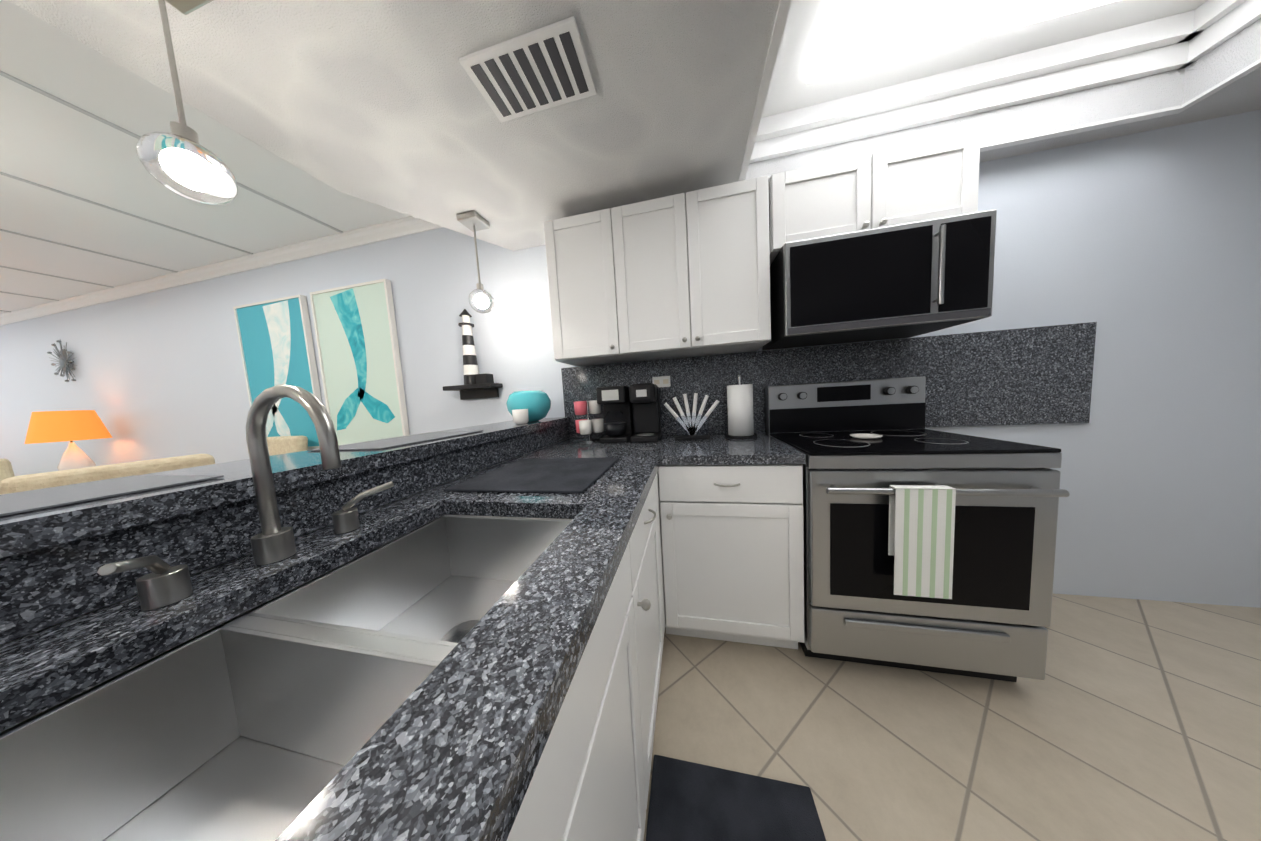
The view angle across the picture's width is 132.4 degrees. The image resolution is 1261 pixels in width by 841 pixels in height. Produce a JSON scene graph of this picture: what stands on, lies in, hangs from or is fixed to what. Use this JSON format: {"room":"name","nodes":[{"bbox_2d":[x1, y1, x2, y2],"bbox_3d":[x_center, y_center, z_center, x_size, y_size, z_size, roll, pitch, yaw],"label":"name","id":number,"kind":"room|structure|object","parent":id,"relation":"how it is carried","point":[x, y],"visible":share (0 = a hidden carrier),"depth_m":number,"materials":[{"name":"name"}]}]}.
{"room":"kitchen","nodes":[
{"label":"kitchen","id":0,"kind":"room"},
{"bbox_2d":[0,0,408,313],"bbox_3d":[-5.470,-1.218,0.789,8.600,0.146,4.150,-2,5,12],"label":"ceiling","id":1,"kind":"structure","parent":0,"point":[89,203],"depth_m":1.67,"materials":[{"name":"white paint"}]},
{"bbox_2d":[0,110,1260,607],"bbox_3d":[-2.913,-0.217,2.546,13.100,2.720,0.140,-2,5,12],"label":"wall","id":2,"kind":"structure","parent":0,"point":[1142,250],"depth_m":1.40,"materials":[{"name":"white paint"}]},
{"bbox_2d":[47,340,76,381],"bbox_3d":[-6.379,-0.671,3.129,0.503,0.475,0.048,-2,5,12],"label":"artwork","id":3,"kind":"object","parent":2,"relation":"attached to","point":[64,362],"visible":1,"depth_m":3.12,"materials":[{"name":"silver metal"}]},
{"bbox_2d":[0,216,441,325],"bbox_3d":[-5.095,-1.298,2.796,8.500,0.075,0.070,-2,5,12],"label":"crown molding","id":4,"kind":"structure","parent":2,"relation":"attached to","point":[396,228],"depth_m":2.39,"materials":[{"name":"white wood"}]},
{"bbox_2d":[233,294,321,448],"bbox_3d":[-3.120,-0.391,2.477,0.820,1.300,0.040,-2,5,12],"label":"framed picture","id":5,"kind":"object","parent":2,"relation":"attached to","point":[275,341],"visible":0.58,"depth_m":2.45,"materials":[{"name":"paper"}]},
{"bbox_2d":[310,279,409,445],"bbox_3d":[-2.225,-0.428,2.286,0.790,1.300,0.040,-2,5,12],"label":"framed picture","id":6,"kind":"object","parent":2,"relation":"attached to","point":[358,351],"visible":0.81,"depth_m":2.26,"materials":[{"name":"paper"}]},
{"bbox_2d":[443,309,502,399],"bbox_3d":[-1.165,-0.479,2.012,0.400,0.641,0.130,-2,5,12],"label":"lighthouse","id":7,"kind":"object","parent":2,"relation":"attached to","point":[476,385],"visible":1,"depth_m":1.98,"materials":[{"name":"black plastic"}]},
{"bbox_2d":[544,211,611,365],"bbox_3d":[-0.207,-0.742,1.676,0.445,0.754,0.348,-2,5,12],"label":"upper cabinet","id":8,"kind":"object","parent":2,"relation":"attached to","point":[572,243],"depth_m":1.53,"materials":[{"name":"white wood"}]},
{"bbox_2d":[596,174,775,362],"bbox_3d":[0.299,-0.763,1.568,0.820,0.754,0.348,-2,5,12],"label":"upper cabinet","id":9,"kind":"object","parent":2,"relation":"attached to","point":[687,274],"depth_m":1.40,"materials":[{"name":"white wood"}]},
{"bbox_2d":[776,131,980,255],"bbox_3d":[1.076,-1.001,1.382,0.787,0.340,0.348,-2,5,12],"label":"upper cabinet","id":10,"kind":"object","parent":2,"relation":"attached to","point":[936,179],"depth_m":1.20,"materials":[{"name":"white wood"}]},
{"bbox_2d":[762,209,996,349],"bbox_3d":[1.104,-0.621,1.356,0.753,0.407,0.456,-2,5,12],"label":"microwave","id":11,"kind":"object","parent":10,"relation":"attached to","point":[907,280],"visible":0.98,"depth_m":1.17,"materials":[{"name":"black glass"}]},
{"bbox_2d":[9,0,1260,250],"bbox_3d":[0.573,-1.302,-0.488,4.650,0.482,4.150,-2,5,12],"label":"ceiling","id":12,"kind":"structure","parent":0,"point":[381,102],"depth_m":1.08,"materials":[{"name":"white paint"}]},
{"bbox_2d":[136,0,237,204],"bbox_3d":[-1.079,-0.802,0.660,0.132,0.525,0.132,-2,5,12],"label":"pendant light","id":13,"kind":"object","parent":12,"relation":"hanging from","point":[179,159],"visible":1,"depth_m":0.65,"materials":[{"name":"white glass"}]},
{"bbox_2d":[456,210,493,312],"bbox_3d":[-0.881,-0.891,1.605,0.132,0.525,0.132,-2,5,12],"label":"pendant light","id":14,"kind":"object","parent":12,"relation":"hanging from","point":[481,300],"visible":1,"depth_m":1.58,"materials":[{"name":"white glass"}]},
{"bbox_2d":[459,16,596,122],"bbox_3d":[-0.322,-1.125,0.912,0.380,0.012,0.200,-2,5,12],"label":"ceiling vent","id":15,"kind":"object","parent":12,"relation":"in","point":[540,69],"visible":1,"depth_m":0.89,"materials":[{"name":"white metal"}]},
{"bbox_2d":[643,593,1260,840],"bbox_3d":[-3.357,1.394,0.589,13.400,0.120,4.750,-2,5,12],"label":"floor","id":16,"kind":"structure","parent":0,"point":[1125,719],"depth_m":0.93,"materials":[{"name":"tile"}]},
{"bbox_2d":[0,459,14,481],"bbox_3d":[-3.914,0.767,1.617,0.547,1.027,0.460,-2,5,12],"label":"dining chair","id":17,"kind":"object","parent":16,"relation":"on","point":[6,470],"visible":0.06,"depth_m":1.82,"materials":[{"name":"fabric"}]},
{"bbox_2d":[0,454,214,494],"bbox_3d":[-2.383,0.704,1.290,0.547,1.027,0.460,-2,5,12],"label":"dining chair","id":18,"kind":"object","parent":16,"relation":"on","point":[20,483],"visible":0.23,"depth_m":1.13,"materials":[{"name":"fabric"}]},
{"bbox_2d":[267,436,307,455],"bbox_3d":[-2.992,0.666,2.197,0.460,1.027,0.547,-2,5,12],"label":"dining chair","id":19,"kind":"object","parent":16,"relation":"on","point":[277,445],"visible":0.1,"depth_m":2.33,"materials":[{"name":"beige fabric"}]},
{"bbox_2d":[0,384,803,840],"bbox_3d":[-0.190,0.547,0.318,1.421,1.234,3.222,-2,5,12],"label":"base unit","id":20,"kind":"object","parent":16,"relation":"on","point":[266,720],"visible":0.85,"depth_m":0.40,"materials":[{"name":"white"}]},
{"bbox_2d":[0,359,671,840],"bbox_3d":[-0.613,0.039,0.356,1.090,0.532,3.229,-2,5,12],"label":"countertop","id":21,"kind":"structure","parent":20,"relation":"on","point":[454,746],"depth_m":0.38,"materials":[{"name":"grey stone"}]},
{"bbox_2d":[0,475,223,516],"bbox_3d":[-0.939,0.122,0.477,0.315,0.005,0.184,-2,5,12],"label":"placemat","id":22,"kind":"object","parent":21,"relation":"on","point":[25,501],"depth_m":0.47,"materials":[{"name":"grey"}]},
{"bbox_2d":[339,430,482,449],"bbox_3d":[-0.821,0.070,1.036,0.314,0.005,0.437,-2,5,12],"label":"placemat","id":23,"kind":"object","parent":21,"relation":"on","point":[410,439],"depth_m":0.99,"materials":[{"name":"grey"}]},
{"bbox_2d":[512,409,528,423],"bbox_3d":[-0.611,-0.022,1.547,0.084,0.080,0.086,-2,5,12],"label":"cup","id":24,"kind":"object","parent":21,"relation":"on","point":[520,416],"visible":1,"depth_m":1.51,"materials":[{"name":"white ceramic"}]},
{"bbox_2d":[506,390,550,421],"bbox_3d":[-0.621,-0.087,1.707,0.260,0.185,0.260,-2,5,12],"label":"bowl","id":25,"kind":"object","parent":21,"relation":"on","point":[536,404],"visible":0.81,"depth_m":1.61,"materials":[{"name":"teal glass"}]},
{"bbox_2d":[444,457,619,493],"bbox_3d":[-0.315,0.190,1.028,0.460,0.008,0.430,-2,5,12],"label":"drying mat","id":26,"kind":"object","parent":21,"relation":"on","point":[557,475],"visible":0.98,"depth_m":0.95,"materials":[{"name":"fabric"}]},
{"bbox_2d":[574,400,603,441],"bbox_3d":[-0.273,0.001,1.763,0.190,0.260,0.165,-2,5,12],"label":"mug tree","id":27,"kind":"object","parent":21,"relation":"on","point":[586,426],"visible":0.96,"depth_m":1.75,"materials":[{"name":"white ceramic"}]},
{"bbox_2d":[596,386,633,442],"bbox_3d":[-0.091,-0.041,1.712,0.170,0.330,0.202,-2,5,12],"label":"drip coffee maker","id":28,"kind":"object","parent":21,"relation":"on","point":[618,415],"visible":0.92,"depth_m":1.64,"materials":[{"name":"black plastic"}]},
{"bbox_2d":[629,383,661,442],"bbox_3d":[0.090,-0.051,1.673,0.160,0.335,0.222,-2,5,12],"label":"pod coffee maker","id":29,"kind":"object","parent":21,"relation":"on","point":[644,399],"visible":1,"depth_m":1.66,"materials":[{"name":"black plastic"}]},
{"bbox_2d":[664,393,718,439],"bbox_3d":[0.356,-0.027,1.621,0.319,0.264,0.100,-2,5,12],"label":"knife block","id":30,"kind":"object","parent":21,"relation":"on","point":[690,427],"visible":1,"depth_m":1.61,"materials":[{"name":"silver plastic"}]},
{"bbox_2d":[725,374,756,438],"bbox_3d":[0.619,-0.085,1.570,0.170,0.357,0.170,-2,5,12],"label":"paper towel holder","id":31,"kind":"object","parent":21,"relation":"on","point":[740,410],"visible":1,"depth_m":1.52,"materials":[{"name":"white paper"}]},
{"bbox_2d":[646,755,825,840],"bbox_3d":[0.209,1.130,0.421,0.460,0.012,0.910,-2,5,12],"label":"kitchen rug","id":32,"kind":"object","parent":16,"relation":"on","point":[690,801],"visible":1,"depth_m":0.78,"materials":[{"name":"fabric"}]},
{"bbox_2d":[765,376,1069,681],"bbox_3d":[1.134,0.408,1.294,0.753,1.198,0.698,-2,5,12],"label":"range","id":33,"kind":"object","parent":16,"relation":"on","point":[929,550],"visible":1,"depth_m":1.03,"materials":[{"name":"silver metal"}]},
{"bbox_3d":[-5.659,0.973,2.875,0.500,0.620,0.500,-2,5,12],"label":"side table","id":34,"kind":"object","parent":16,"relation":"on","visible":0},
{"bbox_2d":[25,410,112,470],"bbox_3d":[-5.696,0.284,2.839,0.400,0.760,0.400,-2,5,12],"label":"table lamp","id":35,"kind":"object","parent":34,"relation":"on","point":[56,426],"visible":0.83,"depth_m":2.77,"materials":[{"name":"orange fabric"}]}
]}

